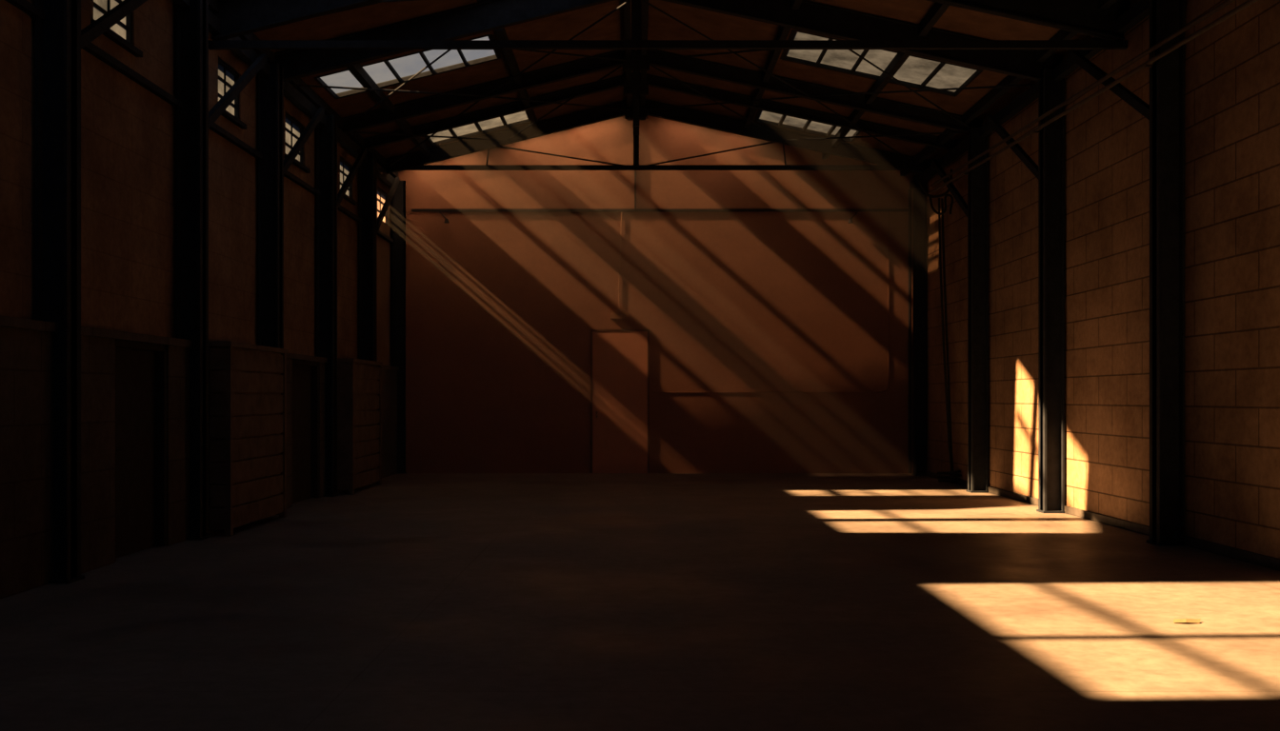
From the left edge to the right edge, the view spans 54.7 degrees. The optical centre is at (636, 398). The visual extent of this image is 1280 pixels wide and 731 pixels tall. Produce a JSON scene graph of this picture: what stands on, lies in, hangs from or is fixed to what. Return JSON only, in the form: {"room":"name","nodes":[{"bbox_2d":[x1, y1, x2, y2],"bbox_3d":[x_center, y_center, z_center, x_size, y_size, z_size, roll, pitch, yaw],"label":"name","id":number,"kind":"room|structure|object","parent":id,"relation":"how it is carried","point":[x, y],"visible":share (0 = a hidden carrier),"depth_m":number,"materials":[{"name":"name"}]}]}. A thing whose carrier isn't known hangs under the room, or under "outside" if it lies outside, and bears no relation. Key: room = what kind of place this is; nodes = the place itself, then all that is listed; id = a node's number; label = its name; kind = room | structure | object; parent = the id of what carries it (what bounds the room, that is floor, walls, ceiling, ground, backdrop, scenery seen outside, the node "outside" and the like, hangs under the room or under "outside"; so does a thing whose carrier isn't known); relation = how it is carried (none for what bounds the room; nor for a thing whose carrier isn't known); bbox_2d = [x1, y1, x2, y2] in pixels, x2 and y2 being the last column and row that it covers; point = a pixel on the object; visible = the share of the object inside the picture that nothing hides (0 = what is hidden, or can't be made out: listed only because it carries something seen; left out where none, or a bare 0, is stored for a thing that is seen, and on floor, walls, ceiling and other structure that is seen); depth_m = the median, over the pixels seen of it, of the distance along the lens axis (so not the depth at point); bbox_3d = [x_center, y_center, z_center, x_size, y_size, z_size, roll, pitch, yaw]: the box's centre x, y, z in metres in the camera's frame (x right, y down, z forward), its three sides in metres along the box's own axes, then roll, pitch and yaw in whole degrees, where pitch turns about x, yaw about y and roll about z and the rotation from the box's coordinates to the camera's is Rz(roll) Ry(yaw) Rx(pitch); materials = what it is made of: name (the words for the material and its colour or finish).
{"room":"empty warehouse","nodes":[
{"label":"empty warehouse","id":0,"kind":"room"},
{"bbox_2d":[0,0,390,365],"bbox_3d":[-4.650,-1.390,9.000,0.180,5.620,28.000,0,0,0],"label":"wall","id":1,"kind":"structure","parent":0,"point":[129,132],"depth_m":11.68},
{"bbox_2d":[90,0,142,57],"bbox_3d":[-4.580,-3.425,10.825,0.160,0.630,0.950,0,0,0],"label":"window","id":2,"kind":"structure","parent":1,"relation":"in","point":[120,33],"depth_m":10.96,"materials":[{"name":"paint"}]},
{"bbox_2d":[115,340,166,561],"bbox_3d":[-4.497,0.451,11.100,0.120,1.892,1.194,0,0,0],"label":"door","id":3,"kind":"structure","parent":1,"relation":"in","point":[140,368],"depth_m":11.27,"materials":[{"name":"paint"}]},
{"bbox_2d":[0,315,399,599],"bbox_3d":[-4.475,0.415,9.000,0.170,1.970,28.000,0,0,0],"label":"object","id":4,"kind":"structure","parent":1,"relation":"attached to","point":[27,346],"depth_m":9.95,"materials":[{"name":"paint"}]},
{"bbox_2d":[218,57,246,129],"bbox_3d":[-4.580,-3.425,13.885,0.160,0.630,0.870,0,0,0],"label":"window","id":5,"kind":"structure","parent":1,"relation":"in","point":[228,76],"depth_m":13.96,"materials":[{"name":"paint"}]},
{"bbox_2d":[284,112,310,173],"bbox_3d":[-4.580,-3.425,16.575,0.160,0.630,1.050,0,0,0],"label":"window","id":6,"kind":"structure","parent":1,"relation":"in","point":[294,130],"depth_m":16.66,"materials":[{"name":"paint"}]},
{"bbox_2d":[292,360,319,503],"bbox_3d":[-4.497,0.451,16.600,0.120,1.892,1.394,0,0,0],"label":"door","id":7,"kind":"structure","parent":1,"relation":"in","point":[305,373],"depth_m":16.89,"materials":[{"name":"paint"}]},
{"bbox_2d":[340,156,358,205],"bbox_3d":[-4.580,-3.425,19.510,0.160,0.630,1.000,0,0,0],"label":"window","id":8,"kind":"structure","parent":1,"relation":"in","point":[345,167],"depth_m":19.60,"materials":[{"name":"glass"}]},
{"bbox_2d":[377,186,387,225],"bbox_3d":[-4.620,-3.450,22.315,0.080,0.580,1.030,0,0,0],"label":"window","id":9,"kind":"structure","parent":1,"relation":"in","point":[381,195],"depth_m":22.38,"materials":[{"name":"glass"}]},
{"bbox_2d":[208,0,398,178],"bbox_3d":[-4.470,-4.152,9.000,0.090,0.130,28.000,0,0,0],"label":"roof beam","id":10,"kind":"structure","parent":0,"point":[213,5],"depth_m":17.00,"materials":[{"name":"black metal"}]},
{"bbox_2d":[347,63,430,156],"bbox_3d":[-3.690,-4.344,18.600,0.090,0.130,6.800,0,0,0],"label":"roof beam","id":11,"kind":"structure","parent":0,"point":[357,70],"depth_m":17.97,"materials":[{"name":"black metal"}]},
{"bbox_2d":[495,27,538,129],"bbox_3d":[-1.780,-4.813,19.000,0.090,0.130,6.000,0,0,0],"label":"roof beam","id":12,"kind":"structure","parent":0,"point":[501,33],"depth_m":18.12,"materials":[{"name":"black metal"}]},
{"bbox_2d":[623,0,632,120],"bbox_3d":[-0.120,-5.220,9.000,0.090,0.130,28.000,0,0,0],"label":"roof beam","id":13,"kind":"structure","parent":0,"point":[627,8],"depth_m":17.57,"materials":[{"name":"black metal"}]},
{"bbox_2d":[0,473,1279,730],"bbox_3d":[0.335,1.500,9.000,10.390,0.200,28.600,0,0,0],"label":"floor","id":14,"kind":"structure","parent":0,"point":[409,602],"depth_m":7.83,"materials":[{"name":"concrete"}]},
{"bbox_2d":[35,0,147,583],"bbox_3d":[-4.400,-1.308,10.454,0.260,5.417,2.288,0,0,0],"label":"steel column","id":15,"kind":"structure","parent":14,"relation":"on","point":[60,39],"depth_m":9.40,"materials":[{"name":"black metal"}]},
{"bbox_2d":[176,0,267,540],"bbox_3d":[-4.400,-1.308,13.304,0.260,5.417,2.288,0,0,0],"label":"steel column","id":16,"kind":"structure","parent":14,"relation":"on","point":[193,120],"depth_m":12.25,"materials":[{"name":"black metal"}]},
{"bbox_2d":[208,341,288,537],"bbox_3d":[-4.230,0.415,13.500,0.300,1.970,2.060,0,0,0],"label":"tall cabinet","id":17,"kind":"object","parent":14,"relation":"on","point":[248,382],"visible":0.84,"depth_m":13.02,"materials":[{"name":"brown wood"}]},
{"bbox_2d":[258,62,324,515],"bbox_3d":[-4.400,-1.308,15.954,0.260,5.417,2.288,0,0,0],"label":"steel column","id":18,"kind":"structure","parent":14,"relation":"on","point":[272,169],"depth_m":14.90,"materials":[{"name":"black metal"}]},
{"bbox_2d":[316,114,367,497],"bbox_3d":[-4.400,-1.308,18.654,0.260,5.417,2.288,0,0,0],"label":"steel column","id":19,"kind":"structure","parent":14,"relation":"on","point":[329,201],"depth_m":17.60,"materials":[{"name":"black metal"}]},
{"bbox_2d":[337,359,382,495],"bbox_3d":[-4.230,0.415,18.900,0.300,1.970,2.060,0,0,0],"label":"tall cabinet","id":20,"kind":"object","parent":14,"relation":"on","point":[358,381],"visible":0.84,"depth_m":18.33,"materials":[{"name":"brown wood"}]},
{"bbox_2d":[359,152,399,483],"bbox_3d":[-4.400,-1.308,21.354,0.260,5.417,2.288,0,0,0],"label":"steel column","id":21,"kind":"structure","parent":14,"relation":"on","point":[370,226],"depth_m":20.30,"materials":[{"name":"grey metal"}]},
{"bbox_2d":[391,180,406,474],"bbox_3d":[-4.390,-1.310,22.940,0.260,5.419,0.140,0,0,0],"label":"steel column","id":22,"kind":"structure","parent":14,"relation":"on","point":[398,201],"depth_m":22.89,"materials":[{"name":"grey metal"}]},
{"bbox_2d":[911,174,926,476],"bbox_3d":[5.100,-1.303,22.300,0.220,5.406,0.260,0,0,0],"label":"steel column","id":23,"kind":"structure","parent":14,"relation":"on","point":[919,197],"depth_m":22.25,"materials":[{"name":"grey metal"}]},
{"bbox_2d":[932,126,988,493],"bbox_3d":[5.070,-1.306,19.531,0.260,5.412,2.542,0,0,0],"label":"steel column","id":24,"kind":"structure","parent":14,"relation":"on","point":[976,210],"depth_m":18.35,"materials":[{"name":"grey metal"}]},
{"bbox_2d":[986,67,1064,513],"bbox_3d":[5.070,-1.306,16.281,0.260,5.412,2.542,0,0,0],"label":"steel column","id":25,"kind":"structure","parent":14,"relation":"on","point":[1050,171],"depth_m":15.10,"materials":[{"name":"black metal"}]},
{"bbox_2d":[1067,0,1185,545],"bbox_3d":[5.070,-1.306,12.981,0.260,5.412,2.542,0,0,0],"label":"steel column","id":26,"kind":"structure","parent":14,"relation":"on","point":[1165,111],"depth_m":11.80,"materials":[{"name":"black metal"}]},
{"bbox_2d":[1173,619,1200,623],"bbox_3d":[3.424,1.385,7.689,0.184,0.021,0.084,0,0,7],"label":"paper scrap","id":27,"kind":"object","parent":14,"relation":"on","point":[1197,621],"visible":1,"depth_m":7.69,"materials":[{"name":"white paper"}]},
{"bbox_3d":[5.070,-1.306,9.631,0.260,5.412,2.542,0,0,0],"label":"steel column","id":28,"kind":"structure","parent":14,"relation":"on","visible":0},
{"bbox_2d":[930,0,1258,193],"bbox_3d":[4.912,-3.167,7.760,0.085,0.748,25.481,0,0,0],"label":"pipe","id":29,"kind":"object","parent":28,"relation":"attached to","point":[1150,63],"visible":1,"depth_m":12.68,"materials":[{"name":"black metal"}]},
{"bbox_2d":[640,0,648,119],"bbox_3d":[0.120,-5.224,9.000,0.090,0.130,28.000,0,0,0],"label":"roof beam","id":30,"kind":"structure","parent":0,"point":[645,7],"depth_m":17.54,"materials":[{"name":"black metal"}]},
{"bbox_2d":[390,115,918,473],"bbox_3d":[0.335,-1.950,23.090,10.150,6.740,0.180,0,0,0],"label":"wall","id":31,"kind":"structure","parent":0,"point":[769,330],"depth_m":23.00,"materials":[{"name":"paint"}]},
{"bbox_2d":[610,212,628,319],"bbox_3d":[-0.310,-2.459,22.959,0.336,1.982,0.078,0,0,0],"label":"emergency light","id":32,"kind":"object","parent":31,"relation":"attached to","point":[618,313],"visible":1,"depth_m":22.94,"materials":[{"name":"metal"}]},
{"bbox_2d":[590,329,649,473],"bbox_3d":[-0.301,0.063,22.963,1.097,2.674,0.069,0,0,0],"label":"door","id":33,"kind":"structure","parent":31,"relation":"in","point":[619,358],"depth_m":22.97,"materials":[{"name":"paint"}]},
{"bbox_2d":[411,170,908,211],"bbox_3d":[0.451,-4.278,22.982,9.253,1.635,0.060,0,0,0],"label":"trim","id":34,"kind":"structure","parent":31,"relation":"attached to","point":[634,209],"depth_m":22.96,"materials":[{"name":"paint"}]},
{"bbox_2d":[848,212,857,223],"bbox_3d":[4.018,-3.346,22.917,0.230,0.226,0.098,0,0,-34],"label":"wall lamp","id":35,"kind":"object","parent":31,"relation":"attached to","point":[850,219],"visible":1,"depth_m":22.87,"materials":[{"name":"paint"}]},
{"bbox_2d":[881,211,889,392],"bbox_3d":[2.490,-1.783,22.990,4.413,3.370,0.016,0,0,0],"label":"conduit","id":36,"kind":"object","parent":31,"relation":"attached to","point":[889,211],"visible":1,"depth_m":22.98,"materials":[{"name":"grey metal"}]},
{"bbox_2d":[908,189,911,473],"bbox_3d":[5.078,-1.228,22.960,0.055,5.257,0.055,0,0,23],"label":"drain pipe","id":37,"kind":"object","parent":31,"relation":"attached to","point":[910,190],"visible":1,"depth_m":22.94,"materials":[{"name":"metal"}]},
{"bbox_2d":[381,98,932,174],"bbox_3d":[0.333,-4.630,21.930,9.804,1.354,0.120,0,0,0],"label":"roof truss","id":38,"kind":"object","parent":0,"point":[884,160],"depth_m":21.92,"materials":[{"name":"black metal"}]},
{"bbox_2d":[360,72,957,150],"bbox_3d":[0.334,-4.670,20.200,9.786,1.276,0.120,0,0,0],"label":"roof truss","id":39,"kind":"object","parent":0,"point":[619,81],"depth_m":20.19,"materials":[{"name":"black metal"}]},
{"bbox_2d":[339,49,983,134],"bbox_3d":[0.333,-4.640,18.700,9.799,1.335,0.120,0,0,0],"label":"roof truss","id":40,"kind":"object","parent":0,"point":[636,62],"depth_m":18.69,"materials":[{"name":"black metal"}]},
{"bbox_2d":[291,0,1033,170],"bbox_3d":[0.335,-4.560,18.900,9.611,1.105,6.017,0,0,0],"label":"cross bracing","id":41,"kind":"structure","parent":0,"point":[628,1],"depth_m":18.33,"materials":[{"name":"black metal"}]},
{"bbox_2d":[172,0,398,188],"bbox_3d":[-4.460,-3.940,9.000,0.100,0.140,28.000,0,0,0],"label":"beam","id":42,"kind":"structure","parent":41,"relation":"attached to","point":[249,56],"depth_m":16.13,"materials":[{"name":"metal"}]},
{"bbox_2d":[909,0,1149,189],"bbox_3d":[5.130,-3.940,9.000,0.100,0.140,28.000,0,0,0],"label":"beam","id":43,"kind":"structure","parent":41,"relation":"attached to","point":[1140,10],"depth_m":15.93,"materials":[{"name":"metal"}]},
{"bbox_2d":[274,0,1063,81],"bbox_3d":[0.332,-4.580,15.200,9.826,1.452,0.120,0,0,0],"label":"roof truss","id":44,"kind":"object","parent":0,"point":[489,15],"depth_m":15.19,"materials":[{"name":"black metal"}]},
{"bbox_2d":[208,0,1130,49],"bbox_3d":[0.332,-4.508,13.150,9.840,1.595,0.120,0,0,0],"label":"roof truss","id":45,"kind":"object","parent":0,"point":[237,17],"depth_m":13.12,"materials":[{"name":"black metal"}]},
{"bbox_2d":[253,0,1131,160],"bbox_3d":[0.335,-4.754,9.000,10.290,1.231,28.600,0,0,0],"label":"ceiling","id":46,"kind":"structure","parent":0,"point":[716,26],"depth_m":17.77,"materials":[{"name":"metal"}]},
{"bbox_2d":[313,34,501,99],"bbox_3d":[-3.125,-4.582,17.075,2.420,0.637,1.220,0,0,0],"label":"skylight","id":47,"kind":"object","parent":46,"relation":"attached to","point":[399,80],"visible":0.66,"depth_m":17.62,"materials":[{"name":"glass"}]},
{"bbox_2d":[424,110,530,146],"bbox_3d":[-2.725,-4.681,21.350,1.820,0.490,0.970,0,0,0],"label":"skylight","id":48,"kind":"object","parent":46,"relation":"attached to","point":[519,118],"visible":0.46,"depth_m":21.55,"materials":[{"name":"glass"}]},
{"bbox_2d":[753,109,860,142],"bbox_3d":[2.950,-4.718,21.350,1.770,0.424,0.970,0,0,0],"label":"skylight","id":49,"kind":"object","parent":46,"relation":"attached to","point":[762,116],"visible":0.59,"depth_m":21.54,"materials":[{"name":"glass"}]},
{"bbox_2d":[780,29,983,97],"bbox_3d":[3.350,-4.633,17.100,2.570,0.595,1.470,0,0,0],"label":"skylight","id":50,"kind":"object","parent":46,"relation":"attached to","point":[918,72],"visible":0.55,"depth_m":17.29,"materials":[{"name":"glass"}]},
{"bbox_2d":[743,0,802,128],"bbox_3d":[1.950,-4.833,8.500,0.090,0.130,27.000,0,0,0],"label":"roof beam","id":51,"kind":"structure","parent":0,"point":[783,33],"depth_m":17.88,"materials":[{"name":"black metal"}]},
{"bbox_2d":[821,2,949,159],"bbox_3d":[3.500,-4.501,9.000,0.090,0.130,28.000,0,0,0],"label":"roof beam","id":52,"kind":"structure","parent":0,"point":[937,10],"depth_m":16.92,"materials":[{"name":"black metal"}]},
{"bbox_2d":[900,0,1118,176],"bbox_3d":[4.950,-4.190,9.000,0.090,0.130,28.000,0,0,0],"label":"roof beam","id":53,"kind":"structure","parent":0,"point":[995,93],"depth_m":17.12,"materials":[{"name":"black metal"}]},
{"bbox_2d":[918,0,1279,559],"bbox_3d":[5.320,-1.390,9.000,0.180,5.620,28.000,0,0,0],"label":"wall","id":54,"kind":"structure","parent":0,"point":[1232,68],"depth_m":12.96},
{"bbox_2d":[918,169,961,483],"bbox_3d":[4.932,-1.171,20.040,0.667,5.122,0.460,0,0,0],"label":"hanging cable","id":55,"kind":"object","parent":54,"relation":"attached to","point":[954,476],"visible":0.97,"depth_m":20.19,"materials":[{"name":"rubber"}]},
{"bbox_2d":[926,471,1279,571],"bbox_3d":[5.215,1.355,9.000,0.030,0.090,28.000,0,0,0],"label":"baseboard","id":56,"kind":"structure","parent":54,"relation":"attached to","point":[1250,557],"depth_m":12.77,"materials":[{"name":"paint"}]}
]}

